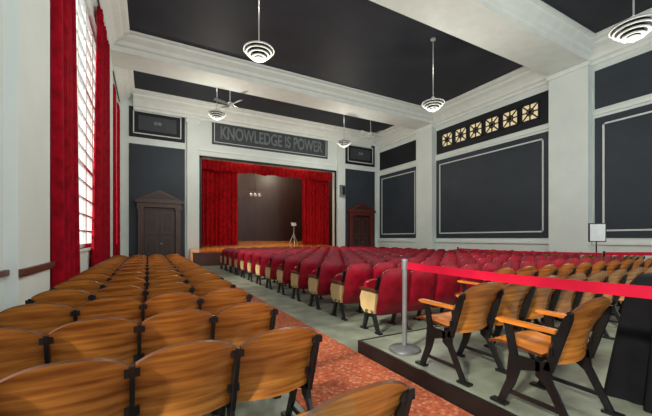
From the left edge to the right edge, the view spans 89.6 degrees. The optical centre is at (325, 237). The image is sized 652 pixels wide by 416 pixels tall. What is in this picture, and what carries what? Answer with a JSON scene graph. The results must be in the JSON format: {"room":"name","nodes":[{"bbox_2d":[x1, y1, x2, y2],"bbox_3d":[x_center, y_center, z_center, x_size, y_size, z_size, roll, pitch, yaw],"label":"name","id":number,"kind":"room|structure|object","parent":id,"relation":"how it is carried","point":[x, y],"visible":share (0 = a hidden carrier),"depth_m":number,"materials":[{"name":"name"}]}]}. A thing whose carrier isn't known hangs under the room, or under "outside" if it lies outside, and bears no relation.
{"room":"auditorium","nodes":[
{"label":"auditorium","id":0,"kind":"room"},
{"bbox_2d":[0,0,116,311],"bbox_3d":[-5.229,-3.000,6.435,0.350,8.800,23.300,0,0,-29],"label":"wall","id":1,"kind":"structure","parent":0,"point":[85,256],"depth_m":3.46,"materials":[{"name":"white paint"}]},
{"bbox_2d":[3,0,49,309],"bbox_3d":[-3.673,-2.650,4.093,0.150,8.100,1.380,0,0,-29],"label":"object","id":2,"kind":"structure","parent":1,"relation":"attached to","point":[26,23],"depth_m":3.75,"materials":[{"name":"white paint"}]},
{"bbox_2d":[0,262,54,277],"bbox_3d":[-3.304,0.385,3.435,0.170,0.090,2.890,0,0,-29],"label":"trim","id":3,"kind":"structure","parent":1,"relation":"attached to","point":[27,271],"depth_m":3.78,"materials":[{"name":"brown wood"}]},
{"bbox_2d":[76,0,95,251],"bbox_3d":[-5.986,-2.995,7.986,0.280,6.610,7.150,0,0,-29],"label":"window","id":4,"kind":"structure","parent":1,"relation":"in","point":[85,27],"depth_m":8.95,"materials":[{"name":"white glass"}]},
{"bbox_2d":[97,0,119,101],"bbox_3d":[-7.013,-6.630,10.359,0.048,0.048,12.700,0,0,-29],"label":"curtain rod","id":5,"kind":"object","parent":1,"relation":"attached to","point":[97,0],"visible":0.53,"depth_m":13.78,"materials":[{"name":"metal"}]},
{"bbox_2d":[50,0,79,288],"bbox_3d":[-4.438,-2.640,5.629,0.201,7.922,1.888,0,0,-29],"label":"window curtain","id":6,"kind":"object","parent":5,"relation":"hanging from","point":[64,170],"visible":0.77,"depth_m":5.00,"materials":[{"name":"red fabric"}]},
{"bbox_2d":[91,6,109,266],"bbox_3d":[-6.795,-2.640,9.970,0.201,7.923,3.609,0,0,-29],"label":"window curtain","id":7,"kind":"object","parent":5,"relation":"hanging from","point":[100,239],"visible":0.84,"depth_m":9.36,"materials":[{"name":"red fabric"}]},
{"bbox_2d":[110,56,112,256],"bbox_3d":[-8.115,-2.650,12.264,0.140,8.100,1.300,0,0,-29],"label":"trim","id":8,"kind":"structure","parent":1,"relation":"attached to","point":[111,66],"depth_m":12.40,"materials":[{"name":"white paint"}]},
{"bbox_2d":[92,0,134,105],"bbox_3d":[-4.661,-6.989,6.572,0.780,0.819,23.000,0,0,-29],"label":"crown molding","id":9,"kind":"structure","parent":1,"relation":"attached to","point":[116,19],"depth_m":11.18,"materials":[{"name":"white paint"}]},
{"bbox_3d":[-9.434,-2.995,14.336,0.280,6.610,2.500,0,0,-29],"label":"window","id":10,"kind":"structure","parent":1,"relation":"in","visible":0},
{"bbox_2d":[113,84,115,255],"bbox_3d":[-8.728,-2.440,13.529,0.129,7.520,0.907,0,0,-29],"label":"window curtain","id":11,"kind":"object","parent":10,"relation":"hanging from","point":[114,87],"visible":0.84,"depth_m":13.24,"materials":[{"name":"red fabric"}]},
{"bbox_2d":[116,103,119,254],"bbox_3d":[-9.754,-2.440,15.418,0.129,7.520,1.007,0,0,-29],"label":"window curtain","id":12,"kind":"object","parent":10,"relation":"hanging from","point":[118,106],"visible":0.88,"depth_m":15.09,"materials":[{"name":"red fabric"}]},
{"bbox_2d":[202,169,237,245],"bbox_3d":[-6.375,-2.050,19.632,2.189,5.000,0.229,0,0,-29],"label":"stage curtain","id":13,"kind":"object","parent":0,"point":[219,189],"depth_m":19.63,"materials":[{"name":"red fabric"}]},
{"bbox_2d":[120,97,377,257],"bbox_3d":[-3.378,-3.000,20.525,16.950,8.800,0.300,0,0,-29],"label":"wall","id":14,"kind":"structure","parent":0,"point":[205,128],"depth_m":18.47,"materials":[{"name":"white paint"}]},
{"bbox_2d":[129,143,184,256],"bbox_3d":[-8.889,-1.725,17.346,2.630,6.250,0.030,0,0,-29],"label":"wall panel","id":15,"kind":"object","parent":14,"relation":"attached to","point":[151,168],"visible":0.5,"depth_m":17.21,"materials":[{"name":"paint"}]},
{"bbox_2d":[129,106,184,142],"bbox_3d":[-8.882,-5.975,17.332,2.630,1.550,0.060,0,0,-29],"label":"wall panel","id":16,"kind":"object","parent":14,"relation":"attached to","point":[142,124],"visible":1,"depth_m":17.29,"materials":[{"name":"black paint"}]},
{"bbox_2d":[135,190,183,256],"bbox_3d":[-8.721,-0.560,17.215,2.280,3.920,0.360,0,0,-29],"label":"door","id":17,"kind":"structure","parent":14,"relation":"in","point":[159,212],"depth_m":17.23,"materials":[{"name":"brown wood"}]},
{"bbox_2d":[133,88,375,147],"bbox_3d":[-3.121,-6.989,20.051,14.950,0.819,0.780,0,0,-29],"label":"crown molding","id":18,"kind":"structure","parent":14,"relation":"attached to","point":[143,100],"depth_m":19.19,"materials":[{"name":"white paint"}]},
{"bbox_2d":[186,117,344,259],"bbox_3d":[-3.149,-2.600,20.365,10.240,8.000,0.200,0,0,-29],"label":"pillars","id":19,"kind":"structure","parent":14,"relation":"attached to","point":[193,124],"depth_m":18.10,"materials":[{"name":"white paint"}]},
{"bbox_2d":[202,159,330,180],"bbox_3d":[-3.405,-4.255,20.845,8.567,0.691,0.152,0,0,-29],"label":"valance","id":20,"kind":"object","parent":14,"relation":"hanging from","point":[220,166],"visible":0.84,"depth_m":20.55,"materials":[{"name":"red fabric"}]},
{"bbox_2d":[199,148,336,247],"bbox_3d":[-3.178,-1.810,20.418,8.900,6.420,0.080,0,0,-29],"label":"frame","id":21,"kind":"object","parent":14,"relation":"attached to","point":[200,149],"visible":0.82,"depth_m":19.64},
{"bbox_2d":[212,122,327,158],"bbox_3d":[-3.180,-6.050,20.422,7.500,1.400,0.070,0,0,-29],"label":"sign","id":22,"kind":"object","parent":14,"relation":"attached to","point":[222,134],"visible":1,"depth_m":20.20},
{"bbox_2d":[339,185,345,195],"bbox_3d":[1.147,-3.250,22.459,0.350,0.800,0.300,0,0,-29],"label":"loudspeaker","id":23,"kind":"object","parent":14,"relation":"attached to","point":[342,188],"visible":1,"depth_m":22.35,"materials":[{"name":"grey plastic"}]},
{"bbox_2d":[345,169,374,246],"bbox_3d":[2.466,-1.725,23.511,2.530,6.250,0.030,0,0,-29],"label":"wall panel","id":24,"kind":"object","parent":14,"relation":"attached to","point":[360,185],"visible":0.5,"depth_m":23.41,"materials":[{"name":"paint"}]},
{"bbox_2d":[345,144,374,166],"bbox_3d":[2.473,-5.975,23.497,2.530,1.550,0.060,0,0,-29],"label":"wall panel","id":25,"kind":"object","parent":14,"relation":"attached to","point":[354,154],"visible":0.98,"depth_m":23.47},
{"bbox_2d":[347,202,375,246],"bbox_3d":[2.528,-0.560,23.323,2.280,3.920,0.360,0,0,-29],"label":"door","id":26,"kind":"structure","parent":14,"relation":"in","point":[360,216],"depth_m":23.32,"materials":[{"name":"brown wood"}]},
{"bbox_2d":[238,173,301,240],"bbox_3d":[-5.196,-2.100,24.135,10.600,7.000,0.220,0,0,-29],"label":"wall","id":27,"kind":"structure","parent":0,"point":[269,216],"depth_m":24.52,"materials":[{"name":"brown wood"}]},
{"bbox_2d":[250,189,260,196],"bbox_3d":[-4.943,-4.251,22.936,1.000,2.697,0.255,0,0,-29],"label":"spotlights","id":28,"kind":"object","parent":27,"relation":"attached to","point":[251,194],"visible":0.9,"depth_m":22.91,"materials":[{"name":"metal"}]},
{"bbox_2d":[302,179,328,244],"bbox_3d":[-0.703,-2.050,22.712,2.040,5.000,0.229,0,0,-29],"label":"stage curtain","id":29,"kind":"object","parent":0,"point":[315,193],"depth_m":22.68,"materials":[{"name":"red fabric"}]},
{"bbox_2d":[202,265,454,415],"bbox_3d":[1.036,1.500,12.396,16.950,0.200,27.800,0,0,-29],"label":"floor","id":30,"kind":"structure","parent":0,"point":[348,333],"depth_m":5.63,"materials":[{"name":"grey concrete"}]},
{"bbox_2d":[0,288,252,334],"bbox_3d":[-1.895,0.970,3.384,2.170,0.860,0.676,0,0,-31],"label":"theater seats","id":31,"kind":"object","parent":30,"relation":"on","point":[44,318],"visible":0.29,"depth_m":3.03,"materials":[{"name":"brown wood"}]},
{"bbox_2d":[25,279,235,308],"bbox_3d":[-2.299,0.970,4.157,2.170,0.860,0.676,0,0,-31],"label":"theater seats","id":32,"kind":"object","parent":30,"relation":"on","point":[74,298],"visible":0.19,"depth_m":3.81,"materials":[{"name":"brown wood"}]},
{"bbox_2d":[49,273,223,294],"bbox_3d":[-2.703,0.970,4.930,2.170,0.860,0.676,0,0,-31],"label":"theater seats","id":33,"kind":"object","parent":30,"relation":"on","point":[90,286],"visible":0.16,"depth_m":4.60,"materials":[{"name":"brown wood"}]},
{"bbox_2d":[66,268,212,283],"bbox_3d":[-3.119,0.970,5.696,2.170,0.860,0.676,0,0,-31],"label":"theater seats","id":34,"kind":"object","parent":30,"relation":"on","point":[100,278],"visible":0.16,"depth_m":5.38,"materials":[{"name":"brown wood"}]},
{"bbox_2d":[0,302,280,415],"bbox_3d":[-1.492,0.970,2.611,2.170,0.860,0.676,0,0,-31],"label":"theater seats","id":35,"kind":"object","parent":30,"relation":"on","point":[120,339],"visible":0.56,"depth_m":2.39,"materials":[{"name":"brown wood"}]},
{"bbox_2d":[77,265,205,277],"bbox_3d":[-3.535,0.970,6.462,2.170,0.860,0.676,0,0,-31],"label":"theater seats","id":36,"kind":"object","parent":30,"relation":"on","point":[109,273],"visible":0.12,"depth_m":6.17,"materials":[{"name":"brown wood"}]},
{"bbox_2d":[88,262,199,272],"bbox_3d":[-3.951,0.970,7.229,2.170,0.860,0.676,0,0,-31],"label":"theater seats","id":37,"kind":"object","parent":30,"relation":"on","point":[108,267],"visible":0.11,"depth_m":6.94,"materials":[{"name":"brown wood"}]},
{"bbox_2d":[95,260,193,270],"bbox_3d":[-4.367,0.970,7.995,2.170,0.860,0.676,0,0,-31],"label":"theater seats","id":38,"kind":"object","parent":30,"relation":"on","point":[116,265],"visible":0.16,"depth_m":7.69,"materials":[{"name":"brown wood"}]},
{"bbox_2d":[100,258,188,264],"bbox_3d":[-4.783,0.970,8.761,2.170,0.860,0.676,0,0,-31],"label":"theater seats","id":39,"kind":"object","parent":30,"relation":"on","point":[176,259],"visible":0.06,"depth_m":8.49,"materials":[{"name":"brown wood"}]},
{"bbox_2d":[104,256,186,262],"bbox_3d":[-5.199,0.970,9.528,2.170,0.860,0.676,0,0,-31],"label":"theater seats","id":40,"kind":"object","parent":30,"relation":"on","point":[175,257],"visible":0.14,"depth_m":9.29,"materials":[{"name":"brown wood"}]},
{"bbox_2d":[108,255,182,260],"bbox_3d":[-5.616,0.970,10.294,2.170,0.860,0.676,0,0,-31],"label":"theater seats","id":41,"kind":"object","parent":30,"relation":"on","point":[123,258],"visible":0.09,"depth_m":10.01,"materials":[{"name":"brown wood"}]},
{"bbox_2d":[112,254,178,258],"bbox_3d":[-6.032,0.970,11.060,2.170,0.860,0.676,0,0,-31],"label":"theater seats","id":42,"kind":"object","parent":30,"relation":"on","point":[153,254],"visible":0.06,"depth_m":10.81,"materials":[{"name":"brown wood"}]},
{"bbox_2d":[0,326,321,415],"bbox_3d":[-1.088,0.970,1.837,2.170,0.860,0.676,0,0,-31],"label":"theater seats","id":43,"kind":"object","parent":30,"relation":"on","point":[201,377],"visible":1,"depth_m":1.75,"materials":[{"name":"brown wood"}]},
{"bbox_2d":[190,241,340,265],"bbox_3d":[-3.675,0.810,21.229,9.920,1.180,6.180,0,0,-29],"label":"stage","id":44,"kind":"object","parent":30,"relation":"on","point":[206,255],"visible":0.29,"depth_m":19.16,"materials":[{"name":"brown wood"}]},
{"bbox_2d":[290,223,296,243],"bbox_3d":[-2.201,-0.332,22.989,0.578,1.497,0.567,0,0,-29],"label":"music stand","id":45,"kind":"object","parent":44,"relation":"on","point":[292,224],"visible":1,"depth_m":23.02,"materials":[{"name":"metal"}]},
{"bbox_2d":[220,246,360,268],"bbox_3d":[-1.340,0.919,16.792,7.834,0.962,0.587,0,0,-29],"label":"seats","id":46,"kind":"object","parent":30,"relation":"on","point":[223,253],"visible":0.06,"depth_m":15.05,"materials":[{"name":"fabric"}]},
{"bbox_2d":[224,246,373,270],"bbox_3d":[-0.887,0.919,15.957,7.834,0.962,0.587,0,0,-29],"label":"seats","id":47,"kind":"object","parent":30,"relation":"on","point":[228,253],"visible":0.11,"depth_m":14.25,"materials":[{"name":"fabric"}]},
{"bbox_2d":[229,247,382,272],"bbox_3d":[-0.433,0.919,15.122,7.834,0.962,0.587,0,0,-29],"label":"seats","id":48,"kind":"object","parent":30,"relation":"on","point":[234,253],"visible":0.1,"depth_m":13.39,"materials":[{"name":"fabric"}]},
{"bbox_2d":[234,247,397,275],"bbox_3d":[0.020,0.919,14.288,7.834,0.962,0.587,0,0,-29],"label":"seats","id":49,"kind":"object","parent":30,"relation":"on","point":[240,253],"visible":0.12,"depth_m":12.56,"materials":[{"name":"fabric"}]},
{"bbox_2d":[240,248,411,277],"bbox_3d":[0.473,0.919,13.453,7.834,0.962,0.587,0,0,-29],"label":"seats","id":50,"kind":"object","parent":30,"relation":"on","point":[243,263],"visible":0.04,"depth_m":11.74,"materials":[{"name":"fabric"}]},
{"bbox_2d":[247,248,427,281],"bbox_3d":[0.927,0.919,12.618,7.834,0.962,0.587,0,0,-29],"label":"seats","id":51,"kind":"object","parent":30,"relation":"on","point":[251,265],"visible":0.12,"depth_m":10.89,"materials":[{"name":"fabric"}]},
{"bbox_2d":[255,249,445,284],"bbox_3d":[1.380,0.919,11.783,7.834,0.962,0.587,0,0,-29],"label":"seats","id":52,"kind":"object","parent":30,"relation":"on","point":[260,265],"visible":0.05,"depth_m":10.06,"materials":[{"name":"fabric"}]},
{"bbox_2d":[236,286,473,415],"bbox_3d":[-1.744,1.394,6.734,1.120,0.012,20.500,0,0,-29],"label":"carpet","id":53,"kind":"object","parent":30,"relation":"on","point":[340,369],"visible":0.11,"depth_m":3.29,"materials":[{"name":"carpet"}]},
{"bbox_2d":[295,380,414,415],"bbox_3d":[-0.684,0.970,1.065,2.170,0.860,0.676,0,0,-31],"label":"theater seats","id":54,"kind":"object","parent":30,"relation":"on","point":[387,397],"visible":1,"depth_m":1.25,"materials":[{"name":"brown wood"}]},
{"bbox_2d":[265,250,464,289],"bbox_3d":[1.833,0.919,10.948,7.834,0.962,0.587,0,0,-29],"label":"seats","id":55,"kind":"object","parent":30,"relation":"on","point":[275,261],"visible":0.12,"depth_m":9.22,"materials":[{"name":"fabric"}]},
{"bbox_2d":[276,250,487,294],"bbox_3d":[2.287,0.919,10.113,7.834,0.962,0.587,0,0,-29],"label":"seats","id":56,"kind":"object","parent":30,"relation":"on","point":[283,274],"visible":0.1,"depth_m":8.37,"materials":[{"name":"fabric"}]},
{"bbox_2d":[290,251,513,301],"bbox_3d":[2.740,0.919,9.278,7.834,0.962,0.587,0,0,-29],"label":"seats","id":57,"kind":"object","parent":30,"relation":"on","point":[299,278],"visible":0.14,"depth_m":7.51,"materials":[{"name":"fabric"}]},
{"bbox_2d":[307,252,543,309],"bbox_3d":[3.193,0.919,8.443,7.834,0.962,0.587,0,0,-29],"label":"seats","id":58,"kind":"object","parent":30,"relation":"on","point":[319,284],"visible":0.12,"depth_m":6.68,"materials":[{"name":"fabric"}]},
{"bbox_2d":[330,254,579,320],"bbox_3d":[3.646,0.919,7.609,7.834,0.962,0.587,0,0,-29],"label":"seats","id":59,"kind":"object","parent":30,"relation":"on","point":[344,289],"visible":0.16,"depth_m":5.83,"materials":[{"name":"fabric"}]},
{"bbox_2d":[359,255,623,335],"bbox_3d":[4.100,0.919,6.774,7.834,0.962,0.587,0,0,-29],"label":"seats","id":60,"kind":"object","parent":30,"relation":"on","point":[382,295],"visible":0.38,"depth_m":5.11,"materials":[{"name":"fabric"}]},
{"bbox_2d":[358,301,651,415],"bbox_3d":[7.445,1.323,3.945,12.350,0.155,6.830,0,0,-29],"label":"platform","id":61,"kind":"object","parent":30,"relation":"on","point":[478,369],"visible":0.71,"depth_m":2.98,"materials":[{"name":"concrete"}]},
{"bbox_2d":[389,259,420,355],"bbox_3d":[0.879,0.740,3.663,0.350,1.020,0.350,0,0,-29],"label":"stanchion","id":62,"kind":"object","parent":61,"relation":"on","point":[404,348],"visible":1,"depth_m":3.64,"materials":[{"name":"metal"}]},
{"bbox_2d":[415,266,651,387],"bbox_3d":[4.779,0.820,5.073,8.550,0.860,0.676,0,0,-29],"label":"theater seats","id":63,"kind":"object","parent":61,"relation":"on","point":[477,308],"visible":0.63,"depth_m":3.21,"materials":[{"name":"brown wood"}]},
{"bbox_2d":[454,257,651,335],"bbox_3d":[4.801,0.820,5.995,6.430,0.860,0.676,0,0,-29],"label":"theater seats","id":64,"kind":"object","parent":61,"relation":"on","point":[568,269],"visible":0.23,"depth_m":5.17,"materials":[{"name":"brown wood"}]},
{"bbox_2d":[488,297,625,415],"bbox_3d":[1.664,0.820,2.437,0.600,0.860,0.676,0,0,-29],"label":"theater seats","id":65,"kind":"object","parent":61,"relation":"on","point":[567,344],"visible":1,"depth_m":2.33,"materials":[{"name":"brown wood"}]},
{"bbox_2d":[604,273,651,412],"bbox_3d":[3.127,0.760,2.464,1.659,0.969,1.268,0,0,-29],"label":"draped table","id":66,"kind":"object","parent":61,"relation":"on","point":[629,373],"visible":0.88,"depth_m":2.50,"materials":[{"name":"black fabric"}]},
{"bbox_3d":[2.166,0.740,1.460,0.350,1.020,0.350,0,0,-29],"label":"stanchion","id":67,"kind":"object","parent":61,"relation":"on","visible":0},
{"bbox_2d":[408,262,651,298],"bbox_3d":[1.525,0.318,2.563,0.004,0.095,2.481,0,0,-30],"label":"belt","id":68,"kind":"object","parent":67,"relation":"attached to","point":[637,291],"visible":1,"depth_m":2.39,"materials":[{"name":"red fabric"}]},
{"bbox_2d":[588,223,605,256],"bbox_3d":[8.223,0.475,9.983,0.420,1.850,0.400,0,0,-29],"label":"sign stand","id":69,"kind":"object","parent":30,"relation":"on","point":[596,231],"visible":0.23,"depth_m":9.92,"materials":[{"name":"metal"}]},
{"bbox_2d":[581,253,612,257],"bbox_3d":[9.370,0.970,11.685,2.190,0.860,0.676,0,0,-29],"label":"theater seats","id":70,"kind":"object","parent":30,"relation":"on","point":[591,256],"visible":0.06,"depth_m":11.30,"materials":[{"name":"red fabric"}]},
{"bbox_2d":[622,255,644,261],"bbox_3d":[9.799,0.970,10.894,2.190,0.860,0.676,0,0,-29],"label":"theater seats","id":71,"kind":"object","parent":30,"relation":"on","point":[633,258],"visible":0.13,"depth_m":10.74,"materials":[{"name":"brown wood"}]},
{"bbox_3d":[8.047,0.890,9.490,0.350,1.020,0.350,0,0,-29],"label":"stanchion","id":72,"kind":"object","parent":30,"relation":"on","visible":0},
{"bbox_2d":[458,248,601,254],"bbox_3d":[6.797,0.480,11.713,0.004,0.100,5.020,0,0,-29],"label":"belt","id":73,"kind":"object","parent":72,"relation":"attached to","point":[534,252],"visible":0.85,"depth_m":11.16,"materials":[{"name":"red fabric"}]},
{"bbox_2d":[605,252,651,255],"bbox_3d":[8.893,0.380,7.844,0.004,0.240,3.620,0,0,-29],"label":"belt","id":74,"kind":"object","parent":72,"relation":"attached to","point":[606,253],"visible":0.96,"depth_m":8.92,"materials":[{"name":"red fabric"}]},
{"bbox_2d":[327,173,331,245],"bbox_3d":[-4.294,-2.200,22.474,10.600,7.200,4.000,0,0,-29],"label":"wall","id":75,"kind":"structure","parent":0,"point":[330,182],"depth_m":24.43,"materials":[{"name":"paint"}]},
{"bbox_2d":[127,0,651,132],"bbox_3d":[2.109,-7.500,10.419,16.950,0.200,23.300,0,0,-29],"label":"ceiling","id":76,"kind":"structure","parent":0,"point":[365,45],"depth_m":12.42,"materials":[{"name":"paint"}]},
{"bbox_2d":[207,108,225,120],"bbox_3d":[-5.130,-6.465,15.421,0.840,1.870,0.840,0,0,-29],"label":"pendant lamp","id":77,"kind":"object","parent":76,"relation":"hanging from","point":[216,114],"visible":0.92,"depth_m":15.29,"materials":[{"name":"glass"}]},
{"bbox_2d":[213,91,243,109],"bbox_3d":[-4.579,-6.805,15.663,1.628,1.190,1.628,0,0,-29],"label":"ceiling fan","id":78,"kind":"object","parent":76,"relation":"hanging from","point":[229,105],"depth_m":15.54,"materials":[{"name":"white metal"}]},
{"bbox_2d":[243,0,273,62],"bbox_3d":[-1.822,-6.090,8.910,0.840,2.620,0.840,0,0,-29],"label":"pendant lamp","id":79,"kind":"object","parent":76,"relation":"hanging from","point":[258,56],"visible":1,"depth_m":8.80,"materials":[{"name":"glass"}]},
{"bbox_2d":[110,30,432,129],"bbox_3d":[-0.992,-7.074,16.131,16.346,0.648,2.140,0,0,-29],"label":"ceiling beam","id":80,"kind":"structure","parent":76,"relation":"attached to","point":[137,51],"depth_m":14.40,"materials":[{"name":"white paint"}]},
{"bbox_2d":[337,138,350,147],"bbox_3d":[1.026,-6.265,18.649,0.840,2.270,0.840,0,0,-29],"label":"pendant lamp","id":81,"kind":"object","parent":76,"relation":"hanging from","point":[343,143],"visible":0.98,"depth_m":18.51,"materials":[{"name":"glass"}]},
{"bbox_2d":[360,120,381,137],"bbox_3d":[2.671,-6.730,19.600,1.698,1.340,1.698,0,0,-29],"label":"ceiling fan","id":82,"kind":"object","parent":76,"relation":"hanging from","point":[370,133],"depth_m":19.53,"materials":[{"name":"white metal"}]},
{"bbox_2d":[421,37,444,111],"bbox_3d":[3.974,-6.040,12.171,0.840,2.720,0.840,0,0,-29],"label":"pendant lamp","id":83,"kind":"object","parent":76,"relation":"hanging from","point":[433,104],"visible":1,"depth_m":12.09,"materials":[{"name":"glass"}]},
{"bbox_2d":[370,0,594,75],"bbox_3d":[2.706,-7.074,9.320,16.346,0.648,2.240,0,0,-29],"label":"ceiling beam","id":84,"kind":"structure","parent":76,"relation":"attached to","point":[532,34],"depth_m":10.75,"materials":[{"name":"white paint"}]},
{"bbox_2d":[608,0,651,42],"bbox_3d":[6.630,-5.815,7.070,0.840,3.170,0.840,0,0,-29],"label":"pendant lamp","id":85,"kind":"object","parent":76,"relation":"hanging from","point":[631,24],"visible":1,"depth_m":6.97,"materials":[{"name":"glass"}]},
{"bbox_2d":[378,44,651,260],"bbox_3d":[9.425,-3.000,14.391,0.300,8.800,23.300,0,0,-29],"label":"wall","id":86,"kind":"structure","parent":0,"point":[439,245],"depth_m":14.94,"materials":[{"name":"white paint"}]},
{"bbox_2d":[380,167,415,237],"bbox_3d":[4.877,-2.275,22.390,0.060,4.550,3.900,0,0,-29],"label":"wall panel","id":87,"kind":"object","parent":86,"relation":"attached to","point":[397,189],"visible":0.93,"depth_m":22.30,"materials":[{"name":"paint"}]},
{"bbox_2d":[380,140,415,170],"bbox_3d":[4.890,-5.600,22.398,0.030,1.300,3.900,0,0,-29],"label":"wall panel","id":88,"kind":"object","parent":86,"relation":"attached to","point":[405,153],"visible":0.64,"depth_m":22.30,"materials":[{"name":"black paint"}]},
{"bbox_2d":[415,124,435,249],"bbox_3d":[6.034,-2.675,19.946,0.360,8.150,1.400,0,0,-29],"label":"pillar","id":89,"kind":"structure","parent":86,"relation":"attached to","point":[426,135],"depth_m":19.69,"materials":[{"name":"white paint"}]},
{"bbox_2d":[436,131,548,237],"bbox_3d":[8.003,-2.275,16.634,0.060,4.550,6.240,0,0,-29],"label":"wall panel","id":90,"kind":"object","parent":86,"relation":"attached to","point":[500,190],"visible":0.93,"depth_m":16.03,"materials":[{"name":"paint"}]},
{"bbox_2d":[437,90,548,154],"bbox_3d":[8.000,-5.600,16.633,0.065,1.400,6.200,0,0,-29],"label":"window band","id":91,"kind":"object","parent":86,"relation":"attached to","point":[533,111],"visible":0.99,"depth_m":15.98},
{"bbox_2d":[373,8,651,148],"bbox_3d":[9.022,-6.989,14.002,0.780,0.819,23.000,0,0,-29],"label":"crown molding","id":92,"kind":"structure","parent":86,"relation":"attached to","point":[524,79],"depth_m":15.31,"materials":[{"name":"white paint"}]},
{"bbox_2d":[378,96,651,244],"bbox_3d":[9.354,-1.690,14.125,0.080,6.180,22.900,0,0,-29],"label":"trim","id":93,"kind":"structure","parent":86,"relation":"attached to","point":[647,99],"depth_m":14.90,"materials":[{"name":"white paint"}]},
{"bbox_2d":[546,60,593,257],"bbox_3d":[9.732,-2.675,13.135,0.360,8.150,1.500,0,0,-29],"label":"pillar","id":94,"kind":"structure","parent":86,"relation":"attached to","point":[570,89],"depth_m":12.98,"materials":[{"name":"white paint"}]},
{"bbox_2d":[595,103,651,237],"bbox_3d":[12.297,-2.275,8.725,0.060,4.550,8.600,0,0,-29],"label":"wall panel","id":95,"kind":"object","parent":86,"relation":"attached to","point":[623,140],"visible":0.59,"depth_m":11.70,"materials":[{"name":"paint"}]},
{"bbox_2d":[595,50,651,109],"bbox_3d":[12.310,-5.625,8.732,0.030,1.450,8.600,0,0,-29],"label":"wall panel","id":96,"kind":"object","parent":86,"relation":"attached to","point":[631,78],"visible":1,"depth_m":11.72,"materials":[{"name":"paint"}]}
]}

